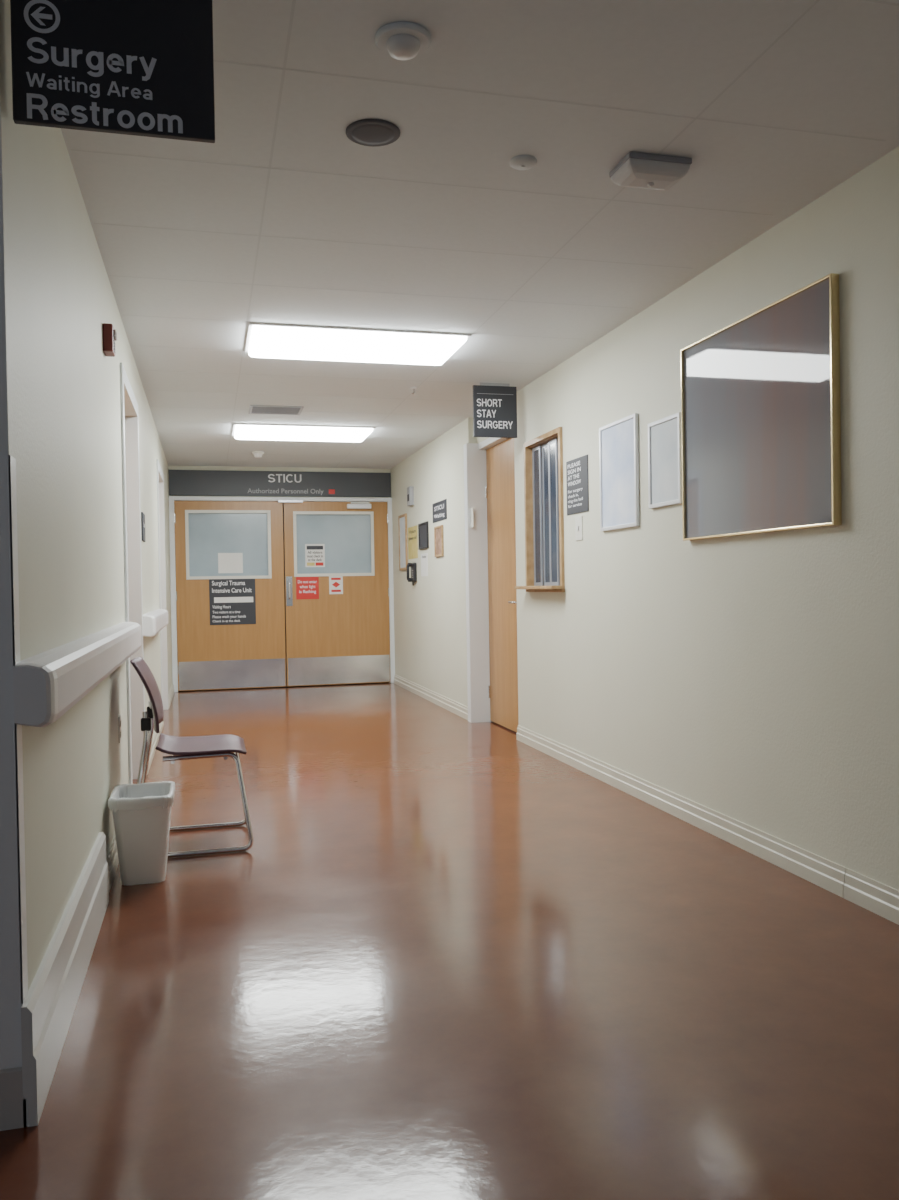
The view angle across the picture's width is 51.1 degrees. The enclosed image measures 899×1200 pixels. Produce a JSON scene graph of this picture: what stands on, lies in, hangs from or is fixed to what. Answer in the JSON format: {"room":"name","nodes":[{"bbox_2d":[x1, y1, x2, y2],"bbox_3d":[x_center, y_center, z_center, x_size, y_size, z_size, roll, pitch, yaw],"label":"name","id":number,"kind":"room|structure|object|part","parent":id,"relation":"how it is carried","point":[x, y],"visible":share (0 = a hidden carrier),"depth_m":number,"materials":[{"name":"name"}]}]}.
{"room":"hospital interior","nodes":[
{"label":"hospital interior","id":0,"kind":"room"},
{"bbox_2d":[0,0,172,1069],"bbox_3d":[-3.394,-0.162,5.966,2.800,2.520,8.952,-1,1,-14],"label":"wall","id":1,"kind":"structure","parent":0,"point":[60,402],"depth_m":2.71,"materials":[{"name":"paint"}]},
{"bbox_2d":[0,1067,26,1130],"bbox_3d":[-2.256,1.081,1.644,2.806,0.125,0.010,-1,1,-14],"label":"baseboard","id":2,"kind":"structure","parent":1,"relation":"attached to","point":[11,1084],"depth_m":1.98,"materials":[{"name":"grey"}]},
{"bbox_2d":[0,455,27,1067],"bbox_3d":[-0.944,0.341,2.004,0.054,1.290,0.056,-1,1,-14],"label":"trim","id":3,"kind":"structure","parent":1,"relation":"attached to","point":[13,923],"depth_m":1.98,"materials":[{"name":"grey"}]},
{"bbox_2d":[21,832,118,1126],"bbox_3d":[-1.232,0.974,3.322,0.028,0.255,2.752,-1,1,-14],"label":"baseboard","id":4,"kind":"structure","parent":1,"relation":"attached to","point":[47,1010],"depth_m":2.36,"materials":[{"name":"white wood"}]},
{"bbox_2d":[13,622,141,727],"bbox_3d":[-1.219,0.190,3.313,0.080,0.142,2.740,-1,1,-14],"label":"handrail","id":5,"kind":"object","parent":1,"relation":"attached to","point":[47,684],"visible":0.98,"depth_m":2.24,"materials":[{"name":"plastic"}]},
{"bbox_2d":[103,323,116,356],"bbox_3d":[-1.420,-1.087,3.935,0.051,0.116,0.100,-1,1,-14],"label":"fire alarm","id":6,"kind":"object","parent":1,"relation":"attached to","point":[109,333],"visible":1,"depth_m":3.89,"materials":[{"name":"red plastic"}]},
{"bbox_2d":[118,715,121,742],"bbox_3d":[-1.484,0.581,4.233,0.010,0.116,0.072,-1,1,-14],"label":"wall outlet","id":7,"kind":"object","parent":1,"relation":"attached to","point":[119,717],"visible":1,"depth_m":4.20,"materials":[{"name":"white plastic"}]},
{"bbox_2d":[120,363,144,783],"bbox_3d":[-1.800,-0.047,5.180,0.132,2.260,1.110,-1,1,-14],"label":"door","id":8,"kind":"structure","parent":1,"relation":"in","point":[130,462],"depth_m":5.64,"materials":[{"name":"white paint"}]},
{"bbox_2d":[141,512,145,541],"bbox_3d":[-1.972,-0.469,6.057,0.012,0.178,0.230,-1,1,-14],"label":"plaque","id":9,"kind":"object","parent":1,"relation":"attached to","point":[142,513],"visible":1,"depth_m":5.98,"materials":[{"name":"grey plastic"}]},
{"bbox_2d":[143,609,167,636],"bbox_3d":[-2.115,0.153,6.800,0.080,0.142,1.980,-1,1,-14],"label":"handrail","id":10,"kind":"object","parent":1,"relation":"attached to","point":[154,621],"visible":0.91,"depth_m":5.95,"materials":[{"name":"plastic"}]},
{"bbox_2d":[147,721,163,774],"bbox_3d":[-2.144,1.012,6.858,0.018,0.105,2.250,-1,1,-14],"label":"baseboard","id":11,"kind":"structure","parent":1,"relation":"attached to","point":[155,738],"depth_m":6.65,"materials":[{"name":"plastic"}]},
{"bbox_2d":[156,459,168,710],"bbox_3d":[-2.642,-0.072,8.458,0.132,2.240,1.080,-1,1,-14],"label":"door","id":12,"kind":"structure","parent":1,"relation":"in","point":[160,476],"depth_m":8.91,"materials":[{"name":"white paint"}]},
{"bbox_2d":[168,683,173,707],"bbox_3d":[-2.881,0.981,9.725,0.018,0.105,1.430,-1,1,-14],"label":"baseboard","id":13,"kind":"structure","parent":1,"relation":"attached to","point":[171,692],"depth_m":9.59,"materials":[{"name":"plastic"}]},
{"bbox_2d":[168,465,390,685],"bbox_3d":[-1.912,-0.260,10.864,2.510,2.520,0.200,-1,1,-14],"label":"wall","id":14,"kind":"structure","parent":0,"point":[227,468],"depth_m":10.77,"materials":[{"name":"paint"}]},
{"bbox_2d":[169,470,390,496],"bbox_3d":[-1.902,-1.327,10.740,2.500,0.285,0.024,-1,1,-14],"label":"overhead sign","id":15,"kind":"object","parent":14,"relation":"attached to","point":[181,482],"visible":1,"depth_m":10.72,"materials":[{"name":"grey plastic"}]},
{"bbox_2d":[169,496,394,691],"bbox_3d":[-1.886,-0.086,10.777,2.510,2.175,0.185,-1,1,-14],"label":"door","id":16,"kind":"structure","parent":14,"relation":"in","point":[347,637],"depth_m":10.73,"materials":[{"name":"brown wood"}]},
{"bbox_3d":[-2.490,-0.624,10.604,0.885,0.725,0.008,-1,1,-14],"label":"glass","id":17,"kind":"part","parent":16,"relation":"part of","materials":[{"name":"glass"}]},
{"bbox_2d":[218,553,242,572],"bbox_3d":[-2.471,-0.417,10.606,0.270,0.228,0.002,-1,1,-14],"label":"paper notice","id":18,"kind":"object","parent":16,"relation":"attached to","point":[227,562],"visible":1,"depth_m":10.61,"materials":[{"name":"white paper"}]},
{"bbox_3d":[-2.444,0.836,10.603,1.168,0.315,0.003,-1,1,-14],"label":"kick plate","id":19,"kind":"part","parent":16,"relation":"part of","materials":[{"name":"metal"}]},
{"bbox_2d":[209,579,255,624],"bbox_3d":[-2.444,0.018,10.593,0.506,0.518,0.006,-1,1,-14],"label":"sign","id":20,"kind":"object","parent":16,"relation":"attached to","point":[231,601],"visible":1,"depth_m":10.59,"materials":[{"name":"grey plastic"}]},
{"bbox_3d":[-1.832,-0.099,10.749,0.071,0.340,0.006,-1,1,-14],"label":"push plate","id":21,"kind":"part","parent":16,"relation":"part of","materials":[{"name":"metal"}]},
{"bbox_2d":[296,577,318,598],"bbox_3d":[-1.631,-0.138,10.801,0.258,0.257,0.004,-1,1,-14],"label":"warning sign","id":22,"kind":"object","parent":16,"relation":"attached to","point":[306,587],"visible":1,"depth_m":10.80,"materials":[{"name":"red"}]},
{"bbox_2d":[305,544,324,566],"bbox_3d":[-1.551,-0.513,10.841,0.225,0.267,0.002,-1,1,-14],"label":"paper notice","id":23,"kind":"object","parent":16,"relation":"attached to","point":[314,553],"visible":1,"depth_m":10.84,"materials":[{"name":"white paper"}]},
{"bbox_3d":[-1.340,-0.650,10.899,0.880,0.700,0.008,-1,1,-14],"label":"glass","id":24,"kind":"part","parent":16,"relation":"part of","materials":[{"name":"glass"}]},
{"bbox_2d":[329,576,342,593],"bbox_3d":[-1.314,-0.173,10.882,0.158,0.211,0.004,-1,1,-14],"label":"notice","id":25,"kind":"object","parent":16,"relation":"attached to","point":[335,582],"visible":1,"depth_m":10.88,"materials":[{"name":"white paper"}]},
{"bbox_3d":[-1.276,0.812,10.903,1.181,0.315,0.003,-1,1,-14],"label":"kick plate","id":26,"kind":"part","parent":16,"relation":"part of","materials":[{"name":"metal"}]},
{"bbox_3d":[-1.037,-1.126,10.907,0.220,0.013,0.015,-1,1,-14],"label":"closer arm","id":27,"kind":"part","parent":16,"relation":"part of","materials":[{"name":"metal"}]},
{"bbox_2d":[0,682,898,1199],"bbox_3d":[-1.208,1.138,4.193,6.100,0.100,13.700,-1,1,-14],"label":"floor","id":28,"kind":"structure","parent":0,"point":[446,957],"depth_m":2.58,"materials":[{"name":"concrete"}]},
{"bbox_2d":[108,781,174,884],"bbox_3d":[-1.212,0.922,3.725,0.242,0.346,0.305,-1,1,-14],"label":"waste bin","id":29,"kind":"object","parent":28,"relation":"on","point":[141,812],"visible":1,"depth_m":3.61,"materials":[{"name":"white plastic"}]},
{"bbox_2d":[130,657,253,857],"bbox_3d":[-1.160,0.671,4.211,0.519,0.829,0.471,-1,1,-14],"label":"chair","id":30,"kind":"object","parent":28,"relation":"on","point":[211,746],"visible":0.91,"depth_m":4.08,"materials":[{"name":"silver metal"}]},
{"bbox_3d":[-1.343,0.413,4.161,0.125,0.306,0.444,-1,1,-14],"label":"backrest","id":31,"kind":"part","parent":30,"relation":"part of","materials":[{"name":"brown plastic"}]},
{"bbox_3d":[-1.210,0.773,4.415,0.519,0.620,0.052,-1,1,-14],"label":"sled frame","id":32,"kind":"part","parent":30,"relation":"part of","materials":[{"name":"silver metal"}]},
{"bbox_3d":[-1.106,0.778,4.010,0.519,0.620,0.052,-1,1,-14],"label":"sled frame","id":33,"kind":"part","parent":30,"relation":"part of","materials":[{"name":"silver metal"}]},
{"bbox_3d":[-1.113,0.649,4.223,0.380,0.066,0.446,-1,1,-14],"label":"seat","id":34,"kind":"part","parent":30,"relation":"part of","materials":[{"name":"brown plastic"}]},
{"bbox_2d":[61,0,898,468],"bbox_3d":[-1.252,-1.481,4.154,6.100,0.100,13.700,-1,1,-14],"label":"ceiling","id":35,"kind":"structure","parent":0,"point":[284,218],"depth_m":3.25,"materials":[{"name":"paint"}]},
{"bbox_2d":[10,0,214,142],"bbox_3d":[-0.743,-1.224,2.086,0.424,0.368,0.024,-1,1,-14],"label":"sign","id":36,"kind":"object","parent":35,"relation":"hanging from","point":[145,68],"visible":1,"depth_m":2.08,"materials":[{"name":"grey plastic"}]},
{"bbox_2d":[252,451,263,457],"bbox_3d":[-1.940,-1.469,9.524,0.124,0.060,0.124,-1,1,-14],"label":"smoke detector","id":37,"kind":"object","parent":35,"relation":"attached to","point":[257,454],"visible":1,"depth_m":9.49,"materials":[{"name":"white plastic"}]},
{"bbox_2d":[249,405,303,414],"bbox_3d":[-1.348,-1.472,7.291,0.400,0.008,0.330,-1,1,-14],"label":"ceiling vent","id":38,"kind":"object","parent":35,"relation":"in","point":[254,409],"visible":1,"depth_m":7.26,"materials":[{"name":"grey metal"}]},
{"bbox_2d":[232,423,375,441],"bbox_3d":[-1.294,-1.464,8.279,1.200,0.054,0.590,-1,1,-14],"label":"ceiling light","id":39,"kind":"object","parent":35,"relation":"attached to","point":[241,431],"visible":1,"depth_m":8.11,"materials":[{"name":"white plastic"}]},
{"bbox_3d":[-1.294,-1.486,8.279,1.200,0.012,0.590,-1,1,-14],"label":"frame","id":40,"kind":"part","parent":39,"relation":"part of","materials":[{"name":"white plastic"}]},
{"bbox_2d":[245,322,470,365],"bbox_3d":[-0.534,-1.433,5.325,1.200,0.054,0.590,-1,1,-14],"label":"ceiling light","id":41,"kind":"object","parent":35,"relation":"attached to","point":[264,340],"visible":1,"depth_m":5.18,"materials":[{"name":"white plastic"}]},
{"bbox_3d":[-0.535,-1.454,5.325,1.200,0.012,0.590,-1,1,-14],"label":"frame","id":42,"kind":"part","parent":41,"relation":"part of","materials":[{"name":"white plastic"}]},
{"bbox_2d":[346,119,399,146],"bbox_3d":[-0.234,-1.424,2.870,0.166,0.009,0.166,-1,1,-14],"label":"ceiling speaker","id":43,"kind":"object","parent":35,"relation":"attached to","point":[366,132],"visible":1,"depth_m":2.85,"materials":[{"name":"grey"}]},
{"bbox_2d":[351,124,394,144],"bbox_3d":[-0.234,-1.422,2.870,0.146,0.005,0.146,0,1,36],"label":"grille","id":44,"kind":"object","parent":43,"relation":"attached to","point":[362,134],"depth_m":2.87,"materials":[{"name":"grey metal"}]},
{"bbox_2d":[375,22,430,59],"bbox_3d":[-0.117,-1.401,2.382,0.144,0.044,0.144,-1,1,-14],"label":"smoke detector","id":45,"kind":"object","parent":35,"relation":"attached to","point":[398,40],"visible":1,"depth_m":2.35,"materials":[{"name":"plastic"}]},
{"bbox_2d":[410,387,417,393],"bbox_3d":[-0.248,-1.464,6.580,0.060,0.040,0.060,-1,1,-14],"label":"sprinkler","id":46,"kind":"object","parent":35,"relation":"attached to","point":[411,388],"visible":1,"depth_m":6.57,"materials":[{"name":"white metal"}]},
{"bbox_2d":[473,382,516,437],"bbox_3d":[0.314,-1.305,6.467,0.312,0.372,0.022,-1,1,-14],"label":"sign","id":47,"kind":"object","parent":35,"relation":"hanging from","point":[494,404],"visible":1,"depth_m":6.46,"materials":[{"name":"grey plastic"}]},
{"bbox_2d":[509,155,536,169],"bbox_3d":[0.241,-1.430,3.084,0.090,0.019,0.090,-1,1,-14],"label":"cover","id":48,"kind":"object","parent":35,"relation":"attached to","point":[521,162],"visible":1,"depth_m":3.06,"materials":[{"name":"plastic"}]},
{"bbox_2d":[609,152,691,190],"bbox_3d":[0.668,-1.412,3.129,0.224,0.070,0.160,-1,1,-14],"label":"fire alarm","id":49,"kind":"object","parent":35,"relation":"attached to","point":[636,169],"visible":1,"depth_m":3.08,"materials":[{"name":"grey plastic"}]},
{"bbox_3d":[0.667,-1.438,3.129,0.224,0.020,0.160,-1,1,-14],"label":"mounting plate","id":50,"kind":"part","parent":49,"relation":"part of","materials":[{"name":"grey plastic"}]},
{"bbox_2d":[558,478,559,561],"bbox_3d":[0.990,-0.630,6.270,0.400,1.500,1.117,-1,1,-14],"label":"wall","id":51,"kind":"structure","parent":0,"point":[558,478],"depth_m":6.74,"materials":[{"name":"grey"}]},
{"bbox_2d":[391,147,898,889],"bbox_3d":[1.077,-0.218,4.715,0.220,2.520,13.600,-1,1,-14],"label":"wall","id":52,"kind":"structure","parent":0,"point":[752,680],"depth_m":4.08,"materials":[{"name":"paint"}]},
{"bbox_2d":[398,513,407,570],"bbox_3d":[-0.514,-0.636,10.396,0.020,0.616,0.385,-1,1,-14],"label":"bulletin board","id":53,"kind":"object","parent":52,"relation":"attached to","point":[402,519],"visible":0.92,"depth_m":10.38,"materials":[{"name":"brown wood"}]},
{"bbox_2d":[400,517,405,567],"bbox_3d":[-0.510,-0.636,10.396,0.011,0.556,0.325,-1,1,-14],"label":"print","id":54,"kind":"object","parent":53,"relation":"attached to","point":[402,519],"depth_m":10.39},
{"bbox_2d":[407,486,413,505],"bbox_3d":[-0.413,-1.093,9.915,0.048,0.200,0.140,-1,1,-14],"label":"door chime","id":55,"kind":"object","parent":52,"relation":"attached to","point":[410,490],"visible":1,"depth_m":9.85,"materials":[{"name":"grey plastic"}]},
{"bbox_2d":[407,563,416,584],"bbox_3d":[-0.399,-0.272,9.844,0.086,0.240,0.150,-1,1,-14],"label":"wall phone","id":56,"kind":"object","parent":52,"relation":"attached to","point":[413,566],"visible":1,"depth_m":9.83,"materials":[{"name":"black plastic"}]},
{"bbox_2d":[408,525,417,558],"bbox_3d":[-0.388,-0.607,9.946,0.003,0.340,0.473,-1,1,-14],"label":"notice","id":57,"kind":"object","parent":52,"relation":"attached to","point":[412,531],"visible":1,"depth_m":9.92,"materials":[{"name":"yellow paper"}]},
{"bbox_2d":[418,521,428,549],"bbox_3d":[-0.261,-0.643,9.410,0.020,0.262,0.384,-1,1,-14],"label":"framed picture","id":58,"kind":"object","parent":52,"relation":"attached to","point":[423,528],"visible":1,"depth_m":9.39,"materials":[{"name":"black plastic"}]},
{"bbox_2d":[419,524,426,547],"bbox_3d":[-0.258,-0.643,9.411,0.011,0.226,0.348,-1,1,-14],"label":"print","id":59,"kind":"object","parent":58,"relation":"attached to","point":[422,527],"depth_m":9.41,"materials":[{"name":"grey"}]},
{"bbox_2d":[421,553,427,575],"bbox_3d":[-0.253,-0.353,9.437,0.003,0.228,0.298,-1,1,-14],"label":"paper notice","id":60,"kind":"object","parent":52,"relation":"attached to","point":[424,557],"visible":1,"depth_m":9.43,"materials":[{"name":"white paper"}]},
{"bbox_2d":[394,674,467,719],"bbox_3d":[-0.237,0.942,9.448,0.018,0.105,3.280,-1,1,-14],"label":"baseboard","id":61,"kind":"structure","parent":52,"relation":"attached to","point":[461,710],"depth_m":9.09,"materials":[{"name":"plastic"}]},
{"bbox_2d":[434,525,443,556],"bbox_3d":[-0.099,-0.549,8.788,0.020,0.286,0.293,-1,1,-14],"label":"framed picture","id":62,"kind":"object","parent":52,"relation":"attached to","point":[438,530],"visible":1,"depth_m":8.77,"materials":[{"name":"beige paper"}]},
{"bbox_2d":[435,528,440,554],"bbox_3d":[-0.096,-0.549,8.788,0.011,0.246,0.253,-1,1,-14],"label":"print","id":63,"kind":"object","parent":62,"relation":"attached to","point":[437,530],"depth_m":8.81},
{"bbox_2d":[432,499,446,522],"bbox_3d":[-0.094,-0.828,8.771,0.008,0.183,0.534,-1,1,-14],"label":"wall sign","id":64,"kind":"object","parent":52,"relation":"attached to","point":[439,508],"visible":1,"depth_m":8.74,"materials":[{"name":"grey plastic"}]},
{"bbox_2d":[471,508,473,527],"bbox_3d":[0.194,-0.669,7.649,0.014,0.154,0.069,-1,1,-14],"label":"light switch","id":65,"kind":"object","parent":52,"relation":"attached to","point":[472,509],"visible":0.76,"depth_m":7.65,"materials":[{"name":"white plastic"}]},
{"bbox_2d":[463,438,518,731],"bbox_3d":[0.374,-0.135,7.360,0.230,2.300,1.028,-1,1,-14],"label":"door","id":66,"kind":"structure","parent":52,"relation":"in","point":[489,464],"depth_m":7.67,"materials":[{"name":"brown wood"}]},
{"bbox_2d":[514,427,564,591],"bbox_3d":[0.652,-0.574,6.261,0.240,1.040,0.747,-1,1,-14],"label":"window","id":67,"kind":"structure","parent":52,"relation":"in","point":[543,454],"depth_m":6.37,"materials":[{"name":"brown wood"}]},
{"bbox_3d":[0.608,-0.577,6.493,0.010,0.960,0.157,-1,1,-14],"label":"sash","id":68,"kind":"part","parent":67,"relation":"part of","materials":[{"name":"silver metal"}]},
{"bbox_3d":[0.610,-0.577,6.487,0.004,0.910,0.109,-1,1,-14],"label":"pane","id":69,"kind":"part","parent":67,"relation":"part of","materials":[{"name":"clear glass"}]},
{"bbox_3d":[0.582,-0.083,6.248,0.078,0.022,0.747,-1,1,-14],"label":"sill","id":70,"kind":"part","parent":67,"relation":"part of","materials":[{"name":"brown wood"}]},
{"bbox_3d":[0.661,-0.575,6.344,0.010,0.960,0.157,-1,1,-14],"label":"sash","id":71,"kind":"part","parent":67,"relation":"part of","materials":[{"name":"silver metal"}]},
{"bbox_3d":[0.662,-0.575,6.339,0.004,0.910,0.109,-1,1,-14],"label":"pane","id":72,"kind":"part","parent":67,"relation":"part of","materials":[{"name":"clear glass"}]},
{"bbox_3d":[0.688,-0.573,6.183,0.004,0.910,0.109,-1,1,-14],"label":"pane","id":73,"kind":"part","parent":67,"relation":"part of","materials":[{"name":"clear glass"}]},
{"bbox_3d":[0.686,-0.573,6.189,0.010,0.960,0.157,-1,1,-14],"label":"sash","id":74,"kind":"part","parent":67,"relation":"part of","materials":[{"name":"silver metal"}]},
{"bbox_2d":[566,454,588,514],"bbox_3d":[0.773,-0.691,5.689,0.008,0.332,0.337,-1,1,-14],"label":"wall sign","id":75,"kind":"object","parent":52,"relation":"attached to","point":[577,480],"visible":1,"depth_m":5.67,"materials":[{"name":"grey plastic"}]},
{"bbox_2d":[575,516,582,540],"bbox_3d":[0.778,-0.432,5.675,0.014,0.145,0.105,-1,1,-14],"label":"light switch","id":76,"kind":"object","parent":52,"relation":"attached to","point":[578,520],"visible":1,"depth_m":5.66,"materials":[{"name":"white plastic"}]},
{"bbox_2d":[599,413,639,530],"bbox_3d":[0.917,-0.679,5.101,0.020,0.585,0.466,-1,1,-14],"label":"framed picture","id":77,"kind":"object","parent":52,"relation":"attached to","point":[619,439],"visible":1,"depth_m":5.08,"materials":[{"name":"white paper"}]},
{"bbox_2d":[648,412,681,508],"bbox_3d":[1.051,-0.672,4.582,0.020,0.427,0.328,-1,1,-14],"label":"framed picture","id":78,"kind":"object","parent":52,"relation":"attached to","point":[664,434],"visible":0.88,"depth_m":4.57,"materials":[{"name":"white paper"}]},
{"bbox_2d":[516,725,898,924],"bbox_3d":[1.620,1.014,2.502,0.018,0.105,9.020,-1,1,-14],"label":"baseboard","id":79,"kind":"structure","parent":52,"relation":"attached to","point":[822,872],"depth_m":3.97,"materials":[{"name":"plastic"}]},
{"bbox_2d":[680,273,841,540],"bbox_3d":[1.231,-0.714,3.847,0.035,0.886,1.090,-1,1,-14],"label":"mirror","id":80,"kind":"object","parent":52,"relation":"attached to","point":[761,407],"visible":1,"depth_m":3.73,"materials":[{"name":"gold metal"}]}
]}

